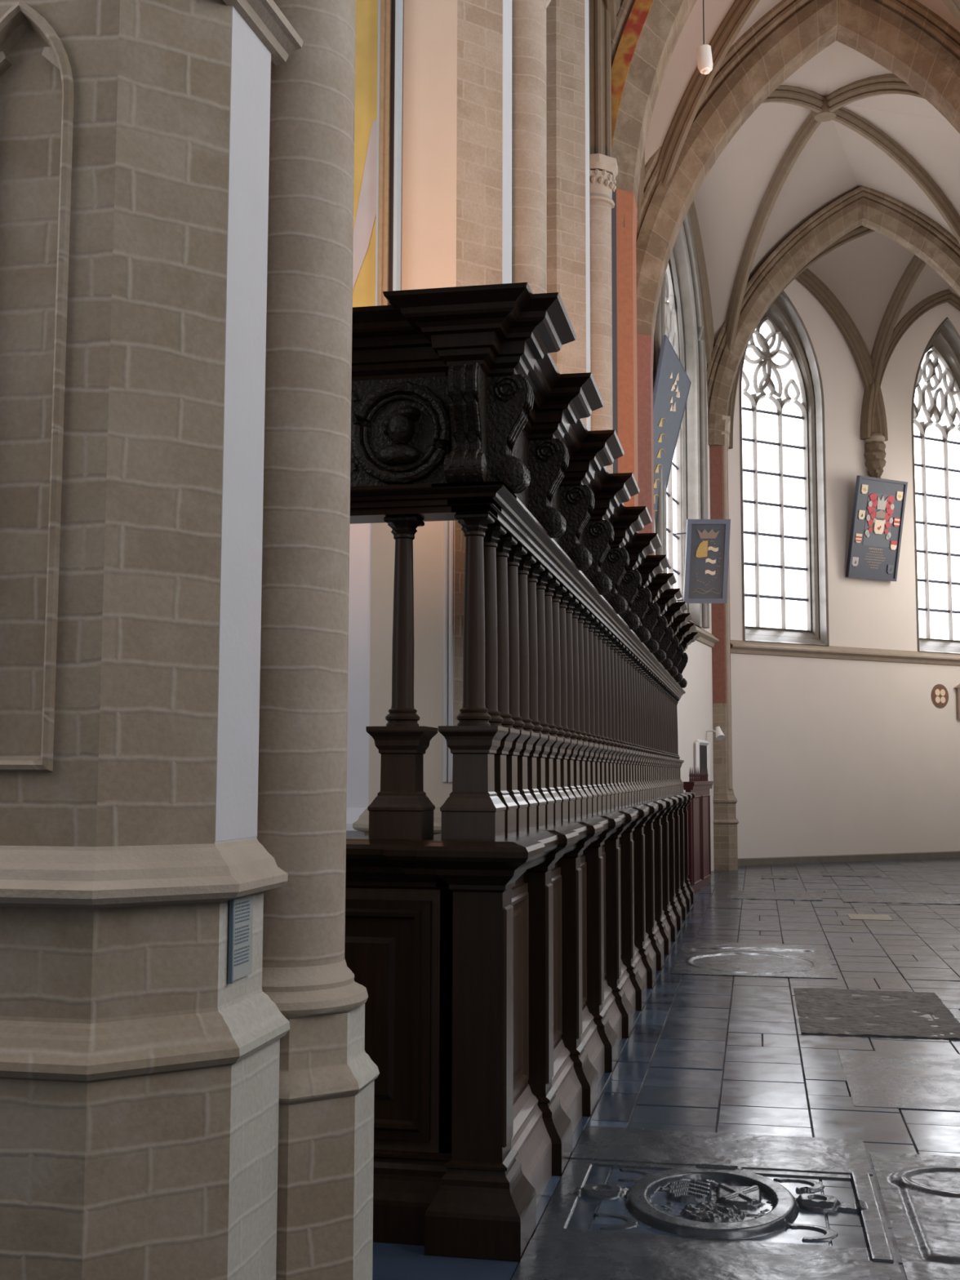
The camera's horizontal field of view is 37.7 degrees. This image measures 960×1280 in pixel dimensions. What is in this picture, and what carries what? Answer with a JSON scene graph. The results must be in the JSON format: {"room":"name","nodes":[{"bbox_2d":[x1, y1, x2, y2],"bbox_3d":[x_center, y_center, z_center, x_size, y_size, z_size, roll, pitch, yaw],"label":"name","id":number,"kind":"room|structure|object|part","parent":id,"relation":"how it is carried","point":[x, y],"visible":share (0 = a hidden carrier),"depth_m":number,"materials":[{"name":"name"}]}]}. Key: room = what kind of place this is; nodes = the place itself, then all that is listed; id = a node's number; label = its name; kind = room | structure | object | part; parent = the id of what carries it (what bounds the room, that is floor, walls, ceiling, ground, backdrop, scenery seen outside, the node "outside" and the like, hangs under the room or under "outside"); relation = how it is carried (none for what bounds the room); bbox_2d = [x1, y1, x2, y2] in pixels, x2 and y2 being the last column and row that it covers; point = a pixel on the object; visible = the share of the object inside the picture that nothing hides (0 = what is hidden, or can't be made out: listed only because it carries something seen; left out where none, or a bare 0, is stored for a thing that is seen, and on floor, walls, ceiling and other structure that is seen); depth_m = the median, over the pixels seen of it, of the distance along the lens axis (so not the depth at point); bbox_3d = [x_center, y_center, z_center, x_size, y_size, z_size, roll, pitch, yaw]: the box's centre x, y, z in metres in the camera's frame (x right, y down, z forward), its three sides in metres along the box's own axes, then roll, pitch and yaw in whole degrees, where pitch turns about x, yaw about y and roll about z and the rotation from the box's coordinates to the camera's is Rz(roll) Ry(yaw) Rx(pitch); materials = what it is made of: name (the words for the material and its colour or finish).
{"room":"church","nodes":[
{"label":"church","id":0,"kind":"room"},
{"bbox_2d":[372,857,959,1279],"bbox_3d":[2.733,3.115,14.814,14.000,0.203,36.574,-1,-6,11],"label":"floor","id":1,"kind":"structure","parent":0,"point":[763,1091],"depth_m":8.34,"materials":[{"name":"grey stone"}]},
{"bbox_2d":[0,0,379,1279],"bbox_3d":[-1.066,-3.255,4.383,1.407,10.500,1.203,-1,-6,11],"label":"stone pier","id":2,"kind":"object","parent":1,"relation":"on","point":[177,176],"visible":0.97,"depth_m":3.69,"materials":[{"name":"stone"}]},
{"bbox_3d":[-1.180,0.627,3.906,1.224,0.150,0.924,-1,-6,11],"label":"moulding","id":3,"kind":"part","parent":2,"relation":"part of","materials":[{"name":"stone"}]},
{"bbox_2d":[227,894,253,983],"bbox_3d":[-0.636,0.793,3.754,0.010,0.222,0.161,-1,-6,11],"label":"sign","id":4,"kind":"object","parent":2,"relation":"attached to","point":[241,908],"visible":1,"depth_m":3.74,"materials":[{"name":"white paper"}]},
{"bbox_3d":[-0.622,-1.812,4.021,0.085,0.180,0.485,-1,-6,11],"label":"hood moulding","id":5,"kind":"part","parent":2,"relation":"part of","materials":[{"name":"stone"}]},
{"bbox_2d":[346,0,546,835],"bbox_3d":[-0.526,-3.507,8.612,1.958,11.800,1.203,-1,-6,11],"label":"stone pier","id":6,"kind":"object","parent":1,"relation":"on","point":[474,144],"visible":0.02,"depth_m":8.01,"materials":[{"name":"stone"}]},
{"bbox_2d":[352,0,403,306],"bbox_3d":[-0.933,-3.307,8.085,0.975,4.600,0.115,-1,-6,11],"label":"framed painting","id":7,"kind":"object","parent":6,"relation":"attached to","point":[377,185],"visible":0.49,"depth_m":7.95,"materials":[{"name":"yellow paint"}]},
{"bbox_3d":[-0.535,-3.315,7.982,0.055,4.600,0.065,-1,-6,11],"label":"frame moulding","id":8,"kind":"part","parent":7,"relation":"part of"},
{"bbox_3d":[-0.224,1.016,7.992,0.924,0.150,0.924,-1,-6,11],"label":"moulding","id":9,"kind":"part","parent":6,"relation":"part of","materials":[{"name":"stone"}]},
{"bbox_2d":[546,0,551,8],"bbox_3d":[0.371,-4.503,9.260,0.580,0.710,0.880,-1,-6,11],"label":"trim","id":10,"kind":"structure","parent":6,"relation":"attached to","point":[548,2],"depth_m":9.22,"materials":[{"name":"stone"}]},
{"bbox_2d":[344,282,699,1261],"bbox_3d":[0.421,1.048,11.432,2.280,3.269,13.495,-1,-6,11],"label":"screen","id":11,"kind":"object","parent":1,"relation":"on","point":[504,957],"visible":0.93,"depth_m":5.14,"materials":[{"name":"brown wood"}]},
{"bbox_3d":[-0.502,1.333,4.977,0.670,0.820,0.040,-1,-6,11],"label":"panel","id":12,"kind":"part","parent":11,"relation":"part of","materials":[{"name":"brown wood"}]},
{"bbox_3d":[0.380,0.109,11.532,1.950,0.096,13.080,-1,-6,11],"label":"architrave","id":13,"kind":"part","parent":11,"relation":"part of","materials":[{"name":"brown wood"}]},
{"bbox_3d":[0.390,1.403,11.407,2.068,0.177,13.226,-1,-6,11],"label":"rail","id":14,"kind":"part","parent":11,"relation":"part of","materials":[{"name":"brown wood"}]},
{"bbox_3d":[0.363,-0.458,11.595,2.150,0.234,13.250,-1,-6,11],"label":"cornice","id":15,"kind":"part","parent":11,"relation":"part of","materials":[{"name":"brown wood"}]},
{"bbox_3d":[0.111,1.372,5.375,0.040,0.820,0.780,-1,-6,11],"label":"panel","id":16,"kind":"part","parent":11,"relation":"part of","materials":[{"name":"brown wood"}]},
{"bbox_3d":[0.303,1.465,6.352,0.040,0.820,0.780,-1,-6,11],"label":"panel","id":17,"kind":"part","parent":11,"relation":"part of","materials":[{"name":"brown wood"}]},
{"bbox_3d":[0.495,1.558,7.329,0.040,0.820,0.780,-1,-6,11],"label":"panel","id":18,"kind":"part","parent":11,"relation":"part of","materials":[{"name":"brown wood"}]},
{"bbox_3d":[0.687,1.651,8.306,0.040,0.820,0.780,-1,-6,11],"label":"panel","id":19,"kind":"part","parent":11,"relation":"part of","materials":[{"name":"brown wood"}]},
{"bbox_3d":[0.879,1.744,9.283,0.040,0.820,0.780,-1,-6,11],"label":"panel","id":20,"kind":"part","parent":11,"relation":"part of","materials":[{"name":"brown wood"}]},
{"bbox_2d":[546,0,638,533],"bbox_3d":[0.803,-3.112,12.750,1.026,11.800,1.835,-4,-7,34],"label":"stone pier","id":21,"kind":"object","parent":1,"relation":"on","point":[591,255],"visible":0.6,"depth_m":12.56,"materials":[{"name":"stone"}]},
{"bbox_2d":[636,333,654,555],"bbox_3d":[1.536,-2.705,17.031,1.058,11.800,1.754,-1,-6,11],"label":"stone pier","id":22,"kind":"object","parent":1,"relation":"on","point":[645,345],"visible":0.08,"depth_m":17.13,"materials":[{"name":"stone"}]},
{"bbox_2d":[683,766,713,892],"bbox_3d":[3.091,2.641,19.815,0.150,1.690,2.140,-1,-6,16],"label":"enclosure","id":23,"kind":"object","parent":1,"relation":"on","point":[699,808],"visible":0.98,"depth_m":19.59,"materials":[{"name":"red paint"}]},
{"bbox_3d":[3.093,2.053,19.871,0.150,0.110,2.140,-1,-6,16],"label":"rail","id":24,"kind":"part","parent":23,"relation":"part of","materials":[{"name":"red paint"}]},
{"bbox_3d":[3.081,2.785,19.804,0.070,1.400,2.100,-1,-6,16],"label":"door","id":25,"kind":"part","parent":23,"relation":"part of","materials":[{"name":"red paint"}]},
{"bbox_3d":[3.119,2.784,19.794,0.028,1.190,1.890,-1,-6,16],"label":"panel moulding","id":26,"kind":"part","parent":23,"relation":"part of","materials":[{"name":"red paint"}]},
{"bbox_2d":[511,1125,903,1279],"bbox_3d":[0.795,2.072,4.826,1.214,0.088,2.920,-1,-6,11],"label":"grave marker","id":27,"kind":"object","parent":1,"relation":"on","point":[710,1248],"visible":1,"depth_m":5.11,"materials":[{"name":"stone"}]},
{"bbox_2d":[709,414,738,870],"bbox_3d":[4.141,-0.395,24.378,0.590,8.600,1.250,-1,-6,11],"label":"pier","id":28,"kind":"object","parent":1,"relation":"on","point":[725,820],"visible":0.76,"depth_m":23.70,"materials":[{"name":"stone"}]},
{"bbox_2d":[670,941,837,978],"bbox_3d":[2.374,2.788,12.216,1.300,0.062,2.200,-1,-6,11],"label":"grave marker","id":29,"kind":"object","parent":1,"relation":"on","point":[694,957],"visible":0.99,"depth_m":12.04,"materials":[{"name":"stone"}]},
{"bbox_2d":[726,890,822,901],"bbox_3d":[3.867,3.388,18.519,1.200,0.063,1.200,-1,-6,11],"label":"grave marker","id":30,"kind":"object","parent":1,"relation":"on","point":[775,895],"visible":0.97,"depth_m":18.45,"materials":[{"name":"stone"}]},
{"bbox_2d":[760,875,798,879],"bbox_3d":[4.642,3.702,21.817,0.550,0.062,0.700,-1,-6,11],"label":"grave marker","id":31,"kind":"object","parent":1,"relation":"on","point":[762,877],"visible":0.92,"depth_m":21.77,"materials":[{"name":"stone"}]},
{"bbox_2d":[847,913,893,920],"bbox_3d":[4.374,3.135,15.782,0.450,0.054,0.600,-1,-6,11],"label":"paving stone","id":32,"kind":"object","parent":1,"relation":"on","point":[852,917],"visible":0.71,"depth_m":15.76,"materials":[{"name":"beige stone"}]},
{"bbox_2d":[793,987,959,1040],"bbox_3d":[2.663,2.530,9.512,1.010,0.068,1.880,-1,-6,11],"label":"grave marker","id":33,"kind":"object","parent":1,"relation":"on","point":[903,1022],"visible":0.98,"depth_m":9.38,"materials":[{"name":"grey stone"}]},
{"bbox_2d":[836,892,959,904],"bbox_3d":[5.462,3.365,18.208,1.550,0.060,1.500,-1,-6,11],"label":"grave marker","id":34,"kind":"object","parent":1,"relation":"on","point":[860,897],"visible":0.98,"depth_m":18.15,"materials":[{"name":"stone"}]},
{"bbox_2d":[837,1048,959,1111],"bbox_3d":[2.441,2.336,7.394,1.010,0.054,1.420,-1,-6,11],"label":"paving stone","id":35,"kind":"object","parent":1,"relation":"on","point":[899,1080],"visible":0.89,"depth_m":7.40,"materials":[{"name":"grey stone"}]},
{"bbox_2d":[869,1151,959,1279],"bbox_3d":[2.018,2.072,4.708,1.203,0.072,2.360,-1,-6,11],"label":"grave marker","id":36,"kind":"object","parent":1,"relation":"on","point":[931,1209],"visible":0.97,"depth_m":5.18,"materials":[{"name":"stone"}]},
{"bbox_2d":[653,354,714,871],"bbox_3d":[2.853,-2.426,21.003,0.001,12.000,8.650,-2,-6,19],"label":"wall","id":37,"kind":"structure","parent":0,"point":[695,707],"depth_m":22.47,"materials":[{"name":"beige paint"}]},
{"bbox_2d":[653,334,691,529],"bbox_3d":[2.663,-2.867,20.110,0.307,2.851,1.322,-3,-6,28],"label":"board","id":38,"kind":"object","parent":37,"relation":"attached to","point":[672,385],"visible":0.85,"depth_m":20.02,"materials":[{"name":"blue wood"}]},
{"bbox_2d":[653,210,709,628],"bbox_3d":[2.958,-3.720,21.852,0.525,6.817,3.659,-2,-6,19],"label":"window","id":39,"kind":"structure","parent":37,"relation":"in","point":[679,315],"depth_m":23.04,"materials":[{"name":"white glass"}]},
{"bbox_3d":[2.767,-3.541,21.903,0.001,5.850,2.790,-2,-6,19],"label":"pane","id":40,"kind":"part","parent":39,"relation":"part of","materials":[{"name":"grey glass"}]},
{"bbox_2d":[672,519,730,603],"bbox_3d":[3.259,-1.158,20.764,0.888,1.240,0.314,-1,-6,11],"label":"board","id":41,"kind":"object","parent":37,"relation":"attached to","point":[707,540],"visible":0.99,"depth_m":20.73,"materials":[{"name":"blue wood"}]},
{"bbox_3d":[3.174,-1.611,20.893,0.624,0.061,0.181,-1,-6,11],"label":"wall rod","id":42,"kind":"part","parent":41,"relation":"part of","materials":[{"name":"metal"}]},
{"bbox_3d":[3.346,-1.160,20.759,0.684,1.236,0.183,0,-5,1],"label":"panel","id":43,"kind":"part","parent":41,"relation":"part of","materials":[{"name":"grey wood"}]},
{"bbox_3d":[3.341,-1.158,20.728,0.443,0.953,0.115,0,-5,1],"label":"crown","id":44,"kind":"part","parent":41,"relation":"part of","materials":[{"name":"brown metal"}]},
{"bbox_2d":[688,200,715,368],"bbox_3d":[2.855,-5.438,21.130,0.214,4.021,7.471,-2,-6,19],"label":"trim","id":45,"kind":"structure","parent":37,"relation":"attached to","point":[706,302],"depth_m":23.62,"materials":[{"name":"stone"}]},
{"bbox_2d":[693,739,711,840],"bbox_3d":[3.543,2.461,22.395,0.090,1.735,0.970,-2,-6,19],"label":"door","id":46,"kind":"structure","parent":37,"relation":"in","point":[701,748],"depth_m":22.45,"materials":[{"name":"white wood"}]},
{"bbox_2d":[687,622,719,647],"bbox_3d":[2.995,-0.253,21.038,0.120,0.240,8.000,-2,-6,19],"label":"trim","id":47,"kind":"structure","parent":37,"relation":"attached to","point":[707,638],"depth_m":22.98,"materials":[{"name":"stone"}]},
{"bbox_2d":[654,0,759,189],"bbox_3d":[3.937,-6.004,15.127,0.254,4.826,6.988,4,-7,-37],"label":"trim","id":48,"kind":"structure","parent":37,"relation":"attached to","point":[740,11],"depth_m":16.87,"materials":[{"name":"stone"}]},
{"bbox_2d":[706,726,724,740],"bbox_3d":[3.844,1.529,22.998,0.142,0.234,0.394,4,-6,-32],"label":"lamp","id":49,"kind":"object","parent":37,"relation":"attached to","point":[720,735],"visible":1,"depth_m":22.90,"materials":[{"name":"white metal"}]},
{"bbox_2d":[724,112,822,351],"bbox_3d":[4.679,-5.741,22.878,0.200,4.564,3.847,2,-6,-16],"label":"trim","id":50,"kind":"structure","parent":37,"relation":"attached to","point":[811,124],"depth_m":23.09,"materials":[{"name":"stone"}]},
{"bbox_2d":[635,0,959,343],"bbox_3d":[4.407,-5.786,17.208,5.800,4.785,0.880,-1,-6,11],"label":"arch","id":51,"kind":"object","parent":37,"relation":"attached to","point":[905,37],"depth_m":17.20,"materials":[{"name":"stone"}]},
{"bbox_2d":[726,225,875,414],"bbox_3d":[6.278,-5.558,24.739,4.659,4.560,0.200,1,-5,-7],"label":"trim","id":52,"kind":"structure","parent":37,"relation":"attached to","point":[860,231],"depth_m":24.83,"materials":[{"name":"stone"}]},
{"bbox_2d":[706,185,959,445],"bbox_3d":[6.557,-5.521,24.007,5.655,4.351,0.704,-1,-6,11],"label":"arch","id":53,"kind":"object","parent":37,"relation":"attached to","point":[880,212],"depth_m":24.04,"materials":[{"name":"stone"}]},
{"bbox_2d":[644,0,959,167],"bbox_3d":[3.992,-5.986,15.097,5.760,4.784,4.759,-1,-6,11],"label":"ceiling","id":54,"kind":"structure","parent":0,"point":[682,64],"depth_m":16.74,"materials":[{"name":"paint"}]},
{"bbox_2d":[623,147,644,232],"bbox_3d":[1.668,-5.558,15.514,0.295,3.996,4.850,-1,-5,9],"label":"trim","id":55,"kind":"structure","parent":54,"relation":"attached to","point":[641,188],"depth_m":17.18,"materials":[{"name":"stone"}]},
{"bbox_2d":[610,0,697,204],"bbox_3d":[3.578,-6.198,12.988,5.500,4.807,0.880,-1,-6,11],"label":"arch","id":56,"kind":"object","parent":54,"relation":"attached to","point":[665,20],"depth_m":13.03,"materials":[{"name":"stone"}]},
{"bbox_2d":[611,0,653,150],"bbox_3d":[2.265,-6.090,12.896,2.545,4.568,0.064,-1,-6,11],"label":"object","id":57,"kind":"structure","parent":56,"relation":"attached to","point":[639,12],"depth_m":12.98,"materials":[{"name":"orange paint"}]},
{"bbox_2d":[696,0,712,74],"bbox_3d":[2.145,-6.870,13.538,0.157,2.960,0.150,-1,-6,11],"label":"pendant lamp","id":58,"kind":"object","parent":54,"relation":"hanging from","point":[704,53],"visible":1,"depth_m":13.36,"materials":[{"name":"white glass"}]},
{"bbox_3d":[2.142,-5.549,13.413,0.157,0.269,0.150,-1,-6,11],"label":"lamp shade","id":59,"kind":"part","parent":58,"relation":"part of","materials":[{"name":"white glass"}]},
{"bbox_2d":[942,0,959,26],"bbox_3d":[4.054,-6.006,15.104,6.988,4.826,0.254,3,-6,-31],"label":"trim","id":60,"kind":"structure","parent":54,"relation":"attached to","point":[953,6],"depth_m":15.99,"materials":[{"name":"stone"}]},
{"bbox_2d":[693,40,959,343],"bbox_3d":[5.450,-5.631,20.611,6.540,5.123,7.477,-1,-6,11],"label":"ceiling","id":61,"kind":"structure","parent":0,"point":[836,161],"depth_m":22.47,"materials":[{"name":"paint"}]},
{"bbox_2d":[761,84,824,112],"bbox_3d":[3.497,-5.783,19.260,0.200,5.160,4.892,-5,-8,44],"label":"trim","id":62,"kind":"structure","parent":61,"relation":"attached to","point":[812,100],"depth_m":20.56,"materials":[{"name":"stone"}]},
{"bbox_2d":[811,96,838,121],"bbox_3d":[5.208,-8.002,21.232,0.400,0.280,0.400,-1,-6,11],"label":"trim","id":63,"kind":"structure","parent":61,"relation":"attached to","point":[824,115],"depth_m":21.14,"materials":[{"name":"stone"}]},
{"bbox_2d":[825,73,924,111],"bbox_3d":[5.986,-5.822,18.772,0.200,5.161,4.755,2,-6,-19],"label":"trim","id":64,"kind":"structure","parent":61,"relation":"attached to","point":[887,83],"depth_m":20.06,"materials":[{"name":"stone"}]},
{"bbox_2d":[832,106,959,244],"bbox_3d":[7.152,-5.779,22.372,4.736,4.560,0.200,4,-7,-34],"label":"trim","id":65,"kind":"structure","parent":61,"relation":"attached to","point":[845,117],"depth_m":22.17,"materials":[{"name":"stone"}]},
{"bbox_2d":[728,279,959,858],"bbox_3d":[8.162,-1.830,27.142,8.600,12.000,0.001,3,-6,-29],"label":"wall","id":66,"kind":"structure","parent":0,"point":[831,757],"depth_m":26.36,"materials":[{"name":"beige paint"}]},
{"bbox_2d":[738,290,829,645],"bbox_3d":[5.463,-3.237,26.050,2.040,6.660,0.540,3,-6,-29],"label":"window","id":67,"kind":"structure","parent":66,"relation":"in","point":[784,553],"depth_m":26.31,"materials":[{"name":"white glass"}]},
{"bbox_3d":[5.362,-3.155,26.227,1.870,5.910,0.001,3,-6,-29],"label":"pane","id":68,"kind":"part","parent":67,"relation":"part of","materials":[{"name":"grey glass"}]},
{"bbox_2d":[727,268,888,448],"bbox_3d":[6.021,-5.313,26.200,3.933,3.946,0.222,3,-6,-28],"label":"trim","id":69,"kind":"structure","parent":66,"relation":"attached to","point":[807,278],"depth_m":26.67,"materials":[{"name":"stone"}]},
{"bbox_2d":[730,640,959,666],"bbox_3d":[8.097,0.311,26.838,8.400,0.240,0.120,3,-6,-29],"label":"trim","id":70,"kind":"structure","parent":66,"relation":"attached to","point":[737,646],"depth_m":26.07,"materials":[{"name":"stone"}]},
{"bbox_2d":[737,850,959,866],"bbox_3d":[8.107,4.078,26.546,8.500,0.125,0.030,3,-6,-29],"label":"baseboard","id":71,"kind":"structure","parent":66,"relation":"attached to","point":[934,855],"depth_m":25.76,"materials":[{"name":"grey stone"}]},
{"bbox_2d":[864,433,886,478],"bbox_3d":[7.532,-3.455,26.806,0.414,0.930,0.435,-1,-6,11],"label":"carved corbel","id":72,"kind":"object","parent":66,"relation":"attached to","point":[875,453],"visible":0.87,"depth_m":26.68,"materials":[{"name":"stone"}]},
{"bbox_2d":[845,475,907,581],"bbox_3d":[7.486,-2.091,26.524,1.276,1.889,0.384,3,-6,-29],"label":"board","id":73,"kind":"object","parent":66,"relation":"attached to","point":[879,504],"visible":1,"depth_m":26.48,"materials":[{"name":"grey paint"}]},
{"bbox_2d":[871,254,926,410],"bbox_3d":[7.998,-5.807,26.172,0.200,3.836,2.496,3,-6,-28],"label":"trim","id":74,"kind":"structure","parent":66,"relation":"attached to","point":[916,265],"depth_m":26.52,"materials":[{"name":"stone"}]},
{"bbox_2d":[860,288,959,439],"bbox_3d":[9.440,-5.390,28.093,4.914,3.375,0.256,3,-6,-29],"label":"trim","id":75,"kind":"structure","parent":66,"relation":"attached to","point":[867,418],"depth_m":27.29,"materials":[{"name":"stone"}]},
{"bbox_2d":[911,316,959,653],"bbox_3d":[9.257,-3.093,28.143,2.140,6.790,0.540,3,-6,-29],"label":"window","id":76,"kind":"structure","parent":66,"relation":"in","point":[935,399],"depth_m":28.30,"materials":[{"name":"white glass"}]},
{"bbox_2d":[931,684,948,708],"bbox_3d":[8.927,1.089,27.287,0.470,0.470,0.016,3,-6,-29],"label":"cross","id":77,"kind":"object","parent":66,"relation":"attached to","point":[940,695],"visible":1,"depth_m":27.28,"materials":[{"name":"paint"}]},
{"bbox_2d":[953,684,959,719],"bbox_3d":[9.625,1.154,27.631,0.800,0.800,0.080,3,-6,-29],"label":"wall plaque","id":78,"kind":"object","parent":66,"relation":"attached to","point":[957,687],"visible":1,"depth_m":27.47,"materials":[{"name":"brown stone"}]},
{"bbox_2d":[807,231,959,356],"bbox_3d":[8.509,-5.529,25.411,9.065,4.643,4.194,3,-6,-30],"label":"ceiling","id":79,"kind":"structure","parent":0,"point":[864,273],"depth_m":26.39,"materials":[{"name":"paint"}]},
{"bbox_3d":[3.184,-6.378,10.984,5.460,4.786,4.540,-1,-6,11],"label":"ceiling","id":80,"kind":"structure","parent":0,"visible":0},
{"bbox_2d":[604,0,620,54],"bbox_3d":[0.901,-5.953,11.392,0.211,4.003,4.621,-1,-6,11],"label":"trim","id":81,"kind":"structure","parent":80,"relation":"attached to","point":[613,6],"depth_m":12.95,"materials":[{"name":"stone"}]}
]}

